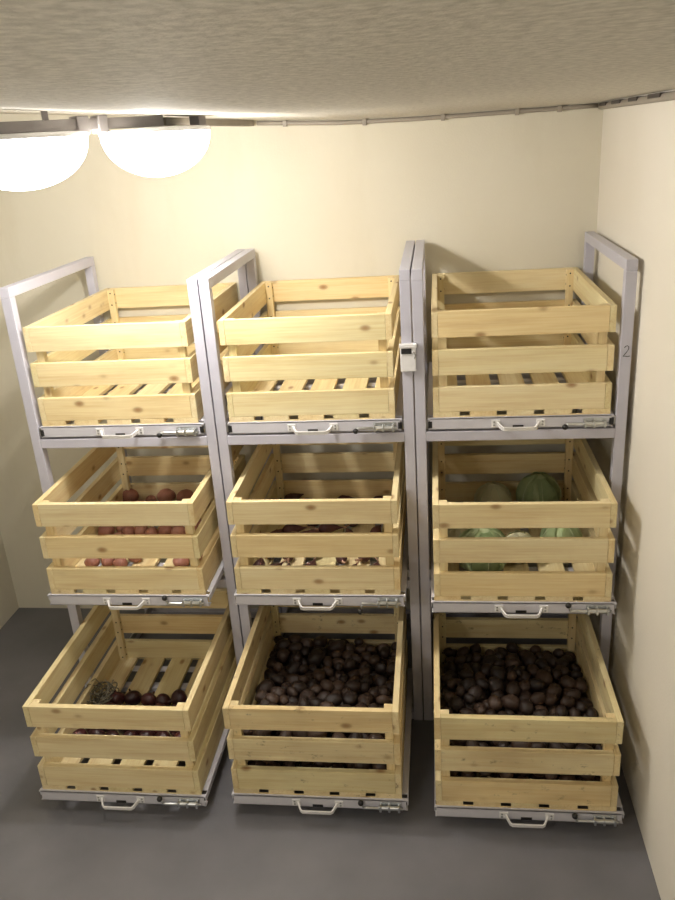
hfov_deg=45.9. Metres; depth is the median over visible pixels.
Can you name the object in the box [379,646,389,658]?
potato
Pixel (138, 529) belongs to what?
potato
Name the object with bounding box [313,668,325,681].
potato
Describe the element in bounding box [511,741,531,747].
potato
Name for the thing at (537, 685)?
potato
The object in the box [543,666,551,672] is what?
potato
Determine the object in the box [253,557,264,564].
beetroot
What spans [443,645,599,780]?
potatoes
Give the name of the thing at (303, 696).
potato
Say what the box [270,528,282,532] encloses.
beetroot
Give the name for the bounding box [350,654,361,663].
potato
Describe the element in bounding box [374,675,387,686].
potato
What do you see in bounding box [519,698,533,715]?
potato
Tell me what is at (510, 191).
wall
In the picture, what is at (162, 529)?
potato
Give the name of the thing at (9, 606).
wall
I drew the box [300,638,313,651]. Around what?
potato
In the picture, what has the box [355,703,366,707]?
potato
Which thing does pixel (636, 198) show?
wall
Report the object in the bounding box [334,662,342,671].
potato
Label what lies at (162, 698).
onion
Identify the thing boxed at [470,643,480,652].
potato
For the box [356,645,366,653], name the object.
potato
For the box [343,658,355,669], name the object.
potato
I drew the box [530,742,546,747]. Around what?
potato
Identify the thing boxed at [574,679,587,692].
potato
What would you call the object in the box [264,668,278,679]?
potato
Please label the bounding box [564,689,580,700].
potato
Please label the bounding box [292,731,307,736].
potato
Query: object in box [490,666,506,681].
potato
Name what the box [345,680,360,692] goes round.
potato
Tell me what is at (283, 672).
potato
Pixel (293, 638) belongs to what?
potato
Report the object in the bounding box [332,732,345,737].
potato
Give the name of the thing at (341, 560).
beetroot
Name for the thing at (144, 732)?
onion
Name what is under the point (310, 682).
potato
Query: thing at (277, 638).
potato
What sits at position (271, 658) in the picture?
potato
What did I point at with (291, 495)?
beetroot
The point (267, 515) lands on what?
wooden crate
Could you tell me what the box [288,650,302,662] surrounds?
potato
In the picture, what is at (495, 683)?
potato
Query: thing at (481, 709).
potato
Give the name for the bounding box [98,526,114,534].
potato
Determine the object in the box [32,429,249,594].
wooden crate
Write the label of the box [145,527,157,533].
potato
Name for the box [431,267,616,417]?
wooden crate
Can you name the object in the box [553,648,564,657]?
potato
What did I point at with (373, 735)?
potato
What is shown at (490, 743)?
potato
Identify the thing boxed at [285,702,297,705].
potato
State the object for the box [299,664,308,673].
potato
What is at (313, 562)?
beetroot
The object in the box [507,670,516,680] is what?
potato
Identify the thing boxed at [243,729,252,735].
potato
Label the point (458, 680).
potato
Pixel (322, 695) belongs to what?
potato
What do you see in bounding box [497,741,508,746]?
potato
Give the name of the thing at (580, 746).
potato
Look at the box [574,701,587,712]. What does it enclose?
potato
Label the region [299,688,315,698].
potato
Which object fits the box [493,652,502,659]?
potato
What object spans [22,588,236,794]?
wooden crate
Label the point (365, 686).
potato
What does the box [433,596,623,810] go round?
wooden crate
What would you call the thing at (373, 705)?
potato
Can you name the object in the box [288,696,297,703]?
potato
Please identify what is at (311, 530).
beetroot
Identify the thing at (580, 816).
tray
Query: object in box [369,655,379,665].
potato
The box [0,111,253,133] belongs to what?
rail
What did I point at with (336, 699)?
potato
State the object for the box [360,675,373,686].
potato
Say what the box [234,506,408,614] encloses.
tray
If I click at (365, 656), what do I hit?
potato
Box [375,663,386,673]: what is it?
potato
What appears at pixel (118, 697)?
onion
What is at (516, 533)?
cabbage
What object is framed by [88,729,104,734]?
onion
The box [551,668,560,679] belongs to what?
potato
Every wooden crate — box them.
[22,282,237,425]
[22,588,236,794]
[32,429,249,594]
[218,275,400,421]
[222,589,407,798]
[226,424,406,594]
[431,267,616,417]
[432,438,617,601]
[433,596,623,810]
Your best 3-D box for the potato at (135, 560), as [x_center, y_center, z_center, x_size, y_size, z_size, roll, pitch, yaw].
[-0.694,0.366,2.738,0.051,0.042,0.047,-4,21,0]
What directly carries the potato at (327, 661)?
on the potatoes at (372, 694)
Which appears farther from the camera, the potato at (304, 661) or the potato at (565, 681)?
the potato at (304, 661)
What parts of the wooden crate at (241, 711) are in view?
corner post, corner post, corner post, corner post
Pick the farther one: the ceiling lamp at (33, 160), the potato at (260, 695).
the potato at (260, 695)
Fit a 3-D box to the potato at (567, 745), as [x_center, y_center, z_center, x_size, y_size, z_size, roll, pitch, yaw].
[0.675,0.857,2.325,0.042,0.037,0.038,-3,21,3]
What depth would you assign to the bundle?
2.87 m
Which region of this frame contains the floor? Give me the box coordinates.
[0,608,660,899]
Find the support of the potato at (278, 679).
on the potatoes at (372, 694)
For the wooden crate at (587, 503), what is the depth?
2.37 m
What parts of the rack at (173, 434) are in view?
rail, post, post, slide rail, rail, post, post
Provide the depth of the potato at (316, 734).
2.40 m
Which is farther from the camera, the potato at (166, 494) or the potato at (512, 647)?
the potato at (166, 494)
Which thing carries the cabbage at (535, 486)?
in the wooden crate at (587, 503)
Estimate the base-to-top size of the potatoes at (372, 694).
0.145 m
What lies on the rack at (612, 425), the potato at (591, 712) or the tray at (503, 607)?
the tray at (503, 607)
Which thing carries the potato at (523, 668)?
on the potatoes at (451, 654)
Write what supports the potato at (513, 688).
on the potatoes at (451, 654)
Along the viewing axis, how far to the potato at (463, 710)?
2.48 m
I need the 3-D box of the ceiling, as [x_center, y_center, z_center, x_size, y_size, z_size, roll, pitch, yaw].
[-0.574,-0.581,1.077,2.846,0.260,4.000,-1,22,7]
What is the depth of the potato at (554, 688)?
2.57 m
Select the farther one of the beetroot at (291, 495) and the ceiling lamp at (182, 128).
the beetroot at (291, 495)
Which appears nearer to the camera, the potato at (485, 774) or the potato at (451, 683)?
the potato at (485, 774)
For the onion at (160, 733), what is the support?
in the wooden crate at (62, 753)
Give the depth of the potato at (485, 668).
2.71 m
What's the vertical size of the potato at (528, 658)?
0.054 m
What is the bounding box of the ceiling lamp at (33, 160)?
[0,131,88,190]
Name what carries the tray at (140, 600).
on the rack at (173, 434)
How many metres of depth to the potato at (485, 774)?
2.34 m
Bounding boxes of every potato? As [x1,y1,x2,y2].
[84,558,99,565]
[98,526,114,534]
[101,558,114,565]
[113,558,127,565]
[116,526,124,532]
[122,526,134,533]
[123,488,138,501]
[128,558,141,562]
[134,526,147,533]
[145,495,156,500]
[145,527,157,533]
[157,488,175,500]
[158,526,172,533]
[171,526,184,533]
[173,558,188,565]
[176,489,192,500]
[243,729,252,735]
[252,730,271,735]
[254,690,267,702]
[256,679,275,692]
[260,699,269,704]
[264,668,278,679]
[264,692,278,704]
[266,660,275,668]
[267,657,276,661]
[269,650,276,657]
[270,687,285,696]
[271,674,284,685]
[274,635,283,643]
[274,662,282,671]
[276,639,290,649]
[277,647,288,661]
[279,669,289,675]
[279,695,288,705]
[279,731,291,736]
[281,684,288,692]
[285,661,300,673]
[285,673,299,682]
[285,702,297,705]
[287,634,301,642]
[287,687,297,696]
[288,642,302,652]
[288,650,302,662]
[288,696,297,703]
[290,681,307,695]
[292,653,301,661]
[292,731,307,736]
[298,675,308,683]
[298,695,308,701]
[298,699,309,705]
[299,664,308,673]
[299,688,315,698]
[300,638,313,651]
[300,646,309,656]
[300,659,308,664]
[306,679,317,687]
[307,648,324,665]
[308,697,322,706]
[308,731,326,737]
[309,684,321,694]
[311,646,326,655]
[313,636,326,646]
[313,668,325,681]
[317,691,330,701]
[320,679,334,691]
[320,701,333,706]
[322,666,333,676]
[323,656,332,666]
[324,693,342,706]
[328,640,345,652]
[331,650,342,658]
[331,689,341,695]
[332,658,344,669]
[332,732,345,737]
[333,680,344,690]
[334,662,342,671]
[338,673,348,682]
[341,687,349,696]
[342,650,354,660]
[342,690,357,705]
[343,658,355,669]
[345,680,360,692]
[348,732,362,738]
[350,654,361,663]
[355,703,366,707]
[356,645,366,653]
[358,667,369,677]
[358,694,369,707]
[360,652,371,662]
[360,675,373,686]
[360,681,369,692]
[362,733,368,738]
[364,664,371,672]
[367,645,376,654]
[368,703,377,707]
[368,733,383,738]
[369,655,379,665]
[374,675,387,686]
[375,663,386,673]
[376,695,390,705]
[378,685,389,695]
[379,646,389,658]
[385,680,393,693]
[386,661,394,675]
[440,673,453,684]
[440,707,452,713]
[441,686,453,695]
[443,692,453,701]
[446,677,456,688]
[448,695,464,713]
[451,740,466,745]
[455,678,462,688]
[455,685,464,697]
[458,669,474,679]
[459,708,476,714]
[460,678,475,693]
[463,693,474,703]
[465,702,475,709]
[466,740,479,746]
[467,685,482,701]
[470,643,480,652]
[471,654,481,662]
[473,671,486,681]
[476,678,488,689]
[476,705,486,714]
[478,742,488,746]
[479,772,491,776]
[480,663,492,676]
[485,709,496,714]
[486,741,495,746]
[487,676,504,691]
[487,694,502,710]
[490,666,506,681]
[491,689,504,697]
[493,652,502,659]
[497,648,506,659]
[497,711,508,714]
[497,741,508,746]
[501,694,519,710]
[505,657,520,667]
[505,710,515,714]
[506,642,518,652]
[506,665,516,673]
[506,682,520,696]
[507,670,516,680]
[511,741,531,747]
[512,667,521,676]
[518,691,534,706]
[519,666,526,671]
[519,680,530,691]
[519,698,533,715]
[520,671,528,680]
[522,651,536,667]
[527,664,538,677]
[529,678,544,691]
[530,692,545,705]
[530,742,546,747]
[532,709,548,715]
[535,669,552,687]
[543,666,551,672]
[545,683,561,700]
[545,693,557,705]
[549,742,565,748]
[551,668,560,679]
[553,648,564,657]
[554,665,569,676]
[555,705,566,716]
[559,676,574,688]
[560,696,574,708]
[561,742,575,748]
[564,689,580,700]
[568,707,580,716]
[569,670,582,679]
[570,664,580,671]
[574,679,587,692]
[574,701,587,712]
[575,697,592,707]
[575,744,592,749]
[586,707,598,716]
[592,743,601,748]
[595,745,602,749]
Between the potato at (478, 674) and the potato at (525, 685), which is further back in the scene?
the potato at (478, 674)
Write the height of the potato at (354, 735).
0.055 m
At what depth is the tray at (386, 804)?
2.44 m
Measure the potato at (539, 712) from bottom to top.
0.041 m
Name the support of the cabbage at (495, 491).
in the wooden crate at (587, 503)
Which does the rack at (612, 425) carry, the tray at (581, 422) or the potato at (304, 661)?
the tray at (581, 422)
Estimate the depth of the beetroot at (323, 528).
2.83 m
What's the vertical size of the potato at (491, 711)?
0.034 m
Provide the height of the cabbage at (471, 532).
0.158 m
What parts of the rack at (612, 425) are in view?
rail, post, rail, slide rail, post, slide rail, rail, slide rail, post, rail, post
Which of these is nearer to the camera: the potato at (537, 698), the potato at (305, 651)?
the potato at (537, 698)
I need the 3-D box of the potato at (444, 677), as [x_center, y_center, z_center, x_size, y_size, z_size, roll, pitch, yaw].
[0.369,0.773,2.683,0.043,0.037,0.038,7,24,26]
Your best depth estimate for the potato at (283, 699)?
2.56 m
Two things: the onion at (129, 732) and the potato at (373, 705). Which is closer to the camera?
the potato at (373, 705)
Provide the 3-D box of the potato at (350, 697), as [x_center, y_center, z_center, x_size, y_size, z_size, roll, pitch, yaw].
[0.042,0.819,2.619,0.053,0.048,0.068,1,22,13]
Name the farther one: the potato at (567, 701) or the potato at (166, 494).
the potato at (166, 494)
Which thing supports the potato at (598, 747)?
on the potatoes at (451, 654)
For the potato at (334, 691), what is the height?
0.035 m
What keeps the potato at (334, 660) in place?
on the potatoes at (372, 694)
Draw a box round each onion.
[72,728,86,733]
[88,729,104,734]
[105,730,118,734]
[109,689,124,704]
[118,729,127,733]
[123,730,137,735]
[124,689,141,704]
[138,730,154,735]
[140,691,155,705]
[155,693,170,705]
[155,731,170,736]
[168,689,186,704]
[172,731,180,736]
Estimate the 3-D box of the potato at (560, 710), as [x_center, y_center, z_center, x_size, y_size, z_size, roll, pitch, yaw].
[0.694,0.814,2.470,0.037,0.039,0.050,4,23,19]
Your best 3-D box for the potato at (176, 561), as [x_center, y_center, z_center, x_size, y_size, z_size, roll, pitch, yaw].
[-0.526,0.374,2.679,0.056,0.049,0.055,-8,22,-11]
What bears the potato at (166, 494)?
in the wooden crate at (67, 573)
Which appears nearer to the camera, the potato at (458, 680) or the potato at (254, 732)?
the potato at (254, 732)
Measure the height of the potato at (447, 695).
0.032 m
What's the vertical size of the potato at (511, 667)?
0.040 m
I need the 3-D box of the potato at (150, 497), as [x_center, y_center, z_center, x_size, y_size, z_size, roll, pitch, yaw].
[-0.741,0.202,3.166,0.045,0.039,0.050,-18,25,-32]
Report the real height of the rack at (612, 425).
1.587 m
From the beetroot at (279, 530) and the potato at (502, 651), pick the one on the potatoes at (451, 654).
the potato at (502, 651)
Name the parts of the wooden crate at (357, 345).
corner post, corner post, corner post, corner post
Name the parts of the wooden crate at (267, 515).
corner post, corner post, corner post, corner post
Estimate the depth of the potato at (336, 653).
2.88 m
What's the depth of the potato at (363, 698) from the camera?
2.59 m
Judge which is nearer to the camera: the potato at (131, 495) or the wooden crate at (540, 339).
the wooden crate at (540, 339)
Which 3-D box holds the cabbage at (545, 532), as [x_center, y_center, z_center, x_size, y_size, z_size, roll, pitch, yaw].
[0.726,0.284,2.584,0.136,0.126,0.136,-1,22,7]
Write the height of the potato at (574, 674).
0.042 m
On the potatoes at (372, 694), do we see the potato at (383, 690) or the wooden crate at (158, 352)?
the potato at (383, 690)
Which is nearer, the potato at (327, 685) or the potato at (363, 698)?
the potato at (363, 698)
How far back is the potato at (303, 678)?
2.72 m
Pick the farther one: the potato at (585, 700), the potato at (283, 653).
the potato at (283, 653)
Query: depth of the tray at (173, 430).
2.54 m
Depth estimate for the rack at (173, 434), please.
2.56 m
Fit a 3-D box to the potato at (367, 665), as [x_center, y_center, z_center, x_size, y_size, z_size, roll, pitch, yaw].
[0.106,0.776,2.821,0.030,0.032,0.038,5,23,22]
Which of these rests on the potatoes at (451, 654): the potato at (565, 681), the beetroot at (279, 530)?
the potato at (565, 681)
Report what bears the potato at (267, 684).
on the potatoes at (372, 694)
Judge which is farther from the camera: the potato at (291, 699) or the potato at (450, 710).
the potato at (291, 699)
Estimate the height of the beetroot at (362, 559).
0.041 m
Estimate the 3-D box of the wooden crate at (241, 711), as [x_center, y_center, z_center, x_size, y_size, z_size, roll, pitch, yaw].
[-0.036,0.783,2.695,0.520,0.323,0.682,-1,22,7]
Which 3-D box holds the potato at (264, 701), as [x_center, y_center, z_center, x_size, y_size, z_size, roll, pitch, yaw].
[-0.231,0.816,2.543,0.035,0.036,0.044,-8,22,-11]
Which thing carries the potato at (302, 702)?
on the potatoes at (372, 694)
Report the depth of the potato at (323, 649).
2.92 m
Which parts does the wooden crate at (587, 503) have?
corner post, corner post, corner post, corner post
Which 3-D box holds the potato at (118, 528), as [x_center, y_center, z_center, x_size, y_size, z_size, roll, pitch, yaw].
[-0.799,0.289,2.953,0.045,0.039,0.050,-14,23,-23]
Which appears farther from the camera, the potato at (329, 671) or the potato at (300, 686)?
the potato at (329, 671)
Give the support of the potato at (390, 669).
on the potatoes at (372, 694)
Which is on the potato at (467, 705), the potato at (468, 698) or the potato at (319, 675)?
the potato at (468, 698)
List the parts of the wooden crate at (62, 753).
corner post, corner post, corner post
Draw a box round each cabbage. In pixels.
[448,528,468,536]
[459,528,505,570]
[474,481,511,501]
[506,530,530,563]
[516,472,561,501]
[540,528,582,536]
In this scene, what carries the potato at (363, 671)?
on the potatoes at (372, 694)
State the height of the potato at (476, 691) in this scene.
0.051 m
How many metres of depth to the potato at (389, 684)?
2.69 m
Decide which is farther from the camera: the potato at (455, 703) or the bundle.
the bundle
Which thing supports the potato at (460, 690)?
on the potatoes at (451, 654)
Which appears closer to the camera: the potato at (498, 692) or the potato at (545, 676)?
the potato at (498, 692)
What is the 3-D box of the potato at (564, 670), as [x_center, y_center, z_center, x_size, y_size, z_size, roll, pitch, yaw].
[0.766,0.755,2.718,0.041,0.040,0.054,-19,26,-34]
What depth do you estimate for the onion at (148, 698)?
2.82 m
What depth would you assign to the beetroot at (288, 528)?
2.84 m
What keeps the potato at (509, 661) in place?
on the potatoes at (451, 654)
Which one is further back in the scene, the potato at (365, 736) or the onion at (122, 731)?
the onion at (122, 731)
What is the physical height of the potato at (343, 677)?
0.038 m
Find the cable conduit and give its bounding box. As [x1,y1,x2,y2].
[257,91,674,126]
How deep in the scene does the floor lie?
2.37 m
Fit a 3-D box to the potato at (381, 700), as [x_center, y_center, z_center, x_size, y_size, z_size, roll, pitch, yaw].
[0.151,0.821,2.610,0.047,0.041,0.037,-9,22,-13]
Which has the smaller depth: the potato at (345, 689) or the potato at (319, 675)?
the potato at (345, 689)
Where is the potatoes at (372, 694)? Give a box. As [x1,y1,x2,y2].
[247,638,396,769]
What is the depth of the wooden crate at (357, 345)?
2.44 m
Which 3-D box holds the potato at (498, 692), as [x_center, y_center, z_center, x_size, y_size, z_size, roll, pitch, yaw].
[0.519,0.797,2.575,0.045,0.042,0.047,-3,21,2]
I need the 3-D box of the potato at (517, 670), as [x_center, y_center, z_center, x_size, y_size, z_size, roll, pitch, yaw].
[0.603,0.747,2.678,0.033,0.032,0.038,0,22,9]
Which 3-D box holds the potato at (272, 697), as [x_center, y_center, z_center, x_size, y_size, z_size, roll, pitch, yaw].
[-0.213,0.810,2.580,0.054,0.044,0.045,10,25,32]
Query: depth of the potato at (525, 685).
2.58 m
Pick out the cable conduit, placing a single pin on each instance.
(661, 96)
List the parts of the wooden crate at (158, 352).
corner post, corner post, corner post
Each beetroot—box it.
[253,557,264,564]
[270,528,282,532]
[276,524,313,532]
[283,557,293,560]
[284,493,303,498]
[295,529,319,532]
[305,557,315,564]
[312,524,349,532]
[331,495,355,498]
[336,557,346,563]
[355,557,370,562]
[370,524,381,531]
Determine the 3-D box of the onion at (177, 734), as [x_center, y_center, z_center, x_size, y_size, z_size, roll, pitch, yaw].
[-0.521,0.961,2.647,0.052,0.053,0.051,-12,23,-21]
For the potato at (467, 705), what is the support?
on the potatoes at (451, 654)
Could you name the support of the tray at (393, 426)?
on the rack at (352, 430)
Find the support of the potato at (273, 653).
on the potatoes at (372, 694)
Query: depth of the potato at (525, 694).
2.55 m
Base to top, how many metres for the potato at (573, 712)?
0.042 m
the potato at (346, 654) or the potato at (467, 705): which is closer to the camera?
the potato at (467, 705)
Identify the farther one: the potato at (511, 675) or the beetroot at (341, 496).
the beetroot at (341, 496)
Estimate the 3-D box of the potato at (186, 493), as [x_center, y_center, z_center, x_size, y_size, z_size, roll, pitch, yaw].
[-0.606,0.185,3.161,0.069,0.057,0.063,-12,23,-20]
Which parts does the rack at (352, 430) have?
post, rail, post, rail, post, rail, post, rail, rail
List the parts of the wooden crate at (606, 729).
corner post, corner post, corner post, corner post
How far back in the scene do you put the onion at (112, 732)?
2.66 m
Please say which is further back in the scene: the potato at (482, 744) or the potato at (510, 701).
the potato at (510, 701)
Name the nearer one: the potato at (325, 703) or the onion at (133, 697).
the potato at (325, 703)
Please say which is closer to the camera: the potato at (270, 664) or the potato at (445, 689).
the potato at (445, 689)
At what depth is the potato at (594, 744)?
2.34 m
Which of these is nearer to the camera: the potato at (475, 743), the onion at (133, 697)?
the potato at (475, 743)
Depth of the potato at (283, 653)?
2.87 m
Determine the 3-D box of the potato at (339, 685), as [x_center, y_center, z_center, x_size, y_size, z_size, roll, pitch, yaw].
[0.004,0.817,2.725,0.059,0.051,0.056,-15,24,-26]
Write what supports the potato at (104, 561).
in the wooden crate at (67, 573)
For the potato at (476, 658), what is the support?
on the potatoes at (451, 654)
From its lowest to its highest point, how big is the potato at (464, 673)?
0.043 m
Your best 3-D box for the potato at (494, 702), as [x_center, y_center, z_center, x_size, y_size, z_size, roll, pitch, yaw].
[0.501,0.804,2.531,0.049,0.050,0.061,-4,21,-1]
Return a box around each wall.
[0,102,602,609]
[0,532,18,628]
[577,89,674,899]
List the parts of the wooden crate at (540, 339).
corner post, corner post, corner post, corner post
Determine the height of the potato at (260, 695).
0.042 m
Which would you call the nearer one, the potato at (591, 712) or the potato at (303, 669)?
the potato at (591, 712)
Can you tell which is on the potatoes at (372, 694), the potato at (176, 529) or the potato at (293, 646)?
the potato at (293, 646)
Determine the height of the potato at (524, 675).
0.031 m
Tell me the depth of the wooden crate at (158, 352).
2.52 m
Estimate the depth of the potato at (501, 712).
2.44 m
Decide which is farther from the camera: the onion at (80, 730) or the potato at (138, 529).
the potato at (138, 529)
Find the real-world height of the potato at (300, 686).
0.049 m
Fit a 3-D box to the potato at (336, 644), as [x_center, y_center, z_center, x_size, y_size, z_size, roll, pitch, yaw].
[-0.001,0.726,2.936,0.068,0.054,0.050,-6,21,-5]
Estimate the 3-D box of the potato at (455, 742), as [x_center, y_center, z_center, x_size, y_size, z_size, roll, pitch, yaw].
[0.368,0.865,2.389,0.057,0.044,0.044,-2,21,4]
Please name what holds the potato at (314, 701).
on the potato
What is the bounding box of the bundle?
[83,678,118,704]
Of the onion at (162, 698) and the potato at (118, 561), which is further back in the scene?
the onion at (162, 698)
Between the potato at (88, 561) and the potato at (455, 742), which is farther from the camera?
the potato at (88, 561)
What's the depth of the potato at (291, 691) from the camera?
2.63 m
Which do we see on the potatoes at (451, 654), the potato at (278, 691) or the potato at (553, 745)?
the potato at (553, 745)
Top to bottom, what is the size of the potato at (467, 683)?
0.051 m
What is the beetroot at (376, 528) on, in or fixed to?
in the wooden crate at (267, 515)
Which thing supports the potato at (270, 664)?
on the potatoes at (372, 694)
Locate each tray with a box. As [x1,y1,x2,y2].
[39,382,232,438]
[39,666,229,809]
[47,526,223,609]
[228,372,403,434]
[231,668,412,814]
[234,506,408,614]
[428,362,613,430]
[431,512,616,617]
[434,672,623,827]
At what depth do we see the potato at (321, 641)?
2.95 m
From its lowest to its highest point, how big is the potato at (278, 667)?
0.034 m
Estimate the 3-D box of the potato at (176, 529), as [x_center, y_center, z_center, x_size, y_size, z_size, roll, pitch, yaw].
[-0.576,0.295,2.893,0.054,0.045,0.047,2,22,14]
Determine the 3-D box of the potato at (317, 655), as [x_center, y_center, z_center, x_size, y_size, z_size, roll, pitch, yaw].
[-0.076,0.747,2.870,0.058,0.058,0.073,4,23,20]
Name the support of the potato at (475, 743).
on the potatoes at (451, 654)
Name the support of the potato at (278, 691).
on the potato
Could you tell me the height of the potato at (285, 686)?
0.032 m
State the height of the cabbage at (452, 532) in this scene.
0.096 m
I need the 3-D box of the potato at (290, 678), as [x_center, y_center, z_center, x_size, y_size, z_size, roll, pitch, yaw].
[-0.149,0.804,2.755,0.076,0.061,0.060,8,24,28]
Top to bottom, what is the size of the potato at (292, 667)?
0.049 m
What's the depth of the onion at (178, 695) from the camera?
2.81 m
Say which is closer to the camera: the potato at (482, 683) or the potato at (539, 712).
the potato at (539, 712)
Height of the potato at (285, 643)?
0.044 m
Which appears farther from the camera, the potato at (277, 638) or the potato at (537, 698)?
the potato at (277, 638)
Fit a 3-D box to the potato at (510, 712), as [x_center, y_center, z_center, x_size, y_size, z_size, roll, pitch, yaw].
[0.532,0.825,2.469,0.043,0.035,0.036,4,23,19]
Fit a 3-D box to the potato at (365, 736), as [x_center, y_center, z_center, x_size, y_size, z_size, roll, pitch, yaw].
[0.081,0.889,2.438,0.048,0.046,0.054,6,23,23]
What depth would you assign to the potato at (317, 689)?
2.67 m
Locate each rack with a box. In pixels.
[0,249,281,809]
[198,240,422,814]
[411,231,637,827]
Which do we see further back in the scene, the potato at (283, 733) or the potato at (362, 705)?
the potato at (362, 705)
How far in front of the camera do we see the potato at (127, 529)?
2.90 m
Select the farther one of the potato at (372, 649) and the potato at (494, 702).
the potato at (372, 649)
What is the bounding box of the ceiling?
[0,0,674,119]
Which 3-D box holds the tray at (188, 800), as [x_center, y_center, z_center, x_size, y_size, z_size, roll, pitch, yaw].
[-0.644,0.977,2.783,0.546,0.048,0.679,-1,22,7]
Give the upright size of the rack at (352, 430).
1.587 m
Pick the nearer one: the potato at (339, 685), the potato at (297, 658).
the potato at (339, 685)
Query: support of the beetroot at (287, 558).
in the wooden crate at (267, 515)
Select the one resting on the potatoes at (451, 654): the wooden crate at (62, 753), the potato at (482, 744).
the potato at (482, 744)
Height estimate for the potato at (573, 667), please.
0.030 m
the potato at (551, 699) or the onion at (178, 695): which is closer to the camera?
the potato at (551, 699)
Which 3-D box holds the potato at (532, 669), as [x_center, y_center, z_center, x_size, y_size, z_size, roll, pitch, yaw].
[0.666,0.749,2.706,0.040,0.038,0.054,0,22,9]

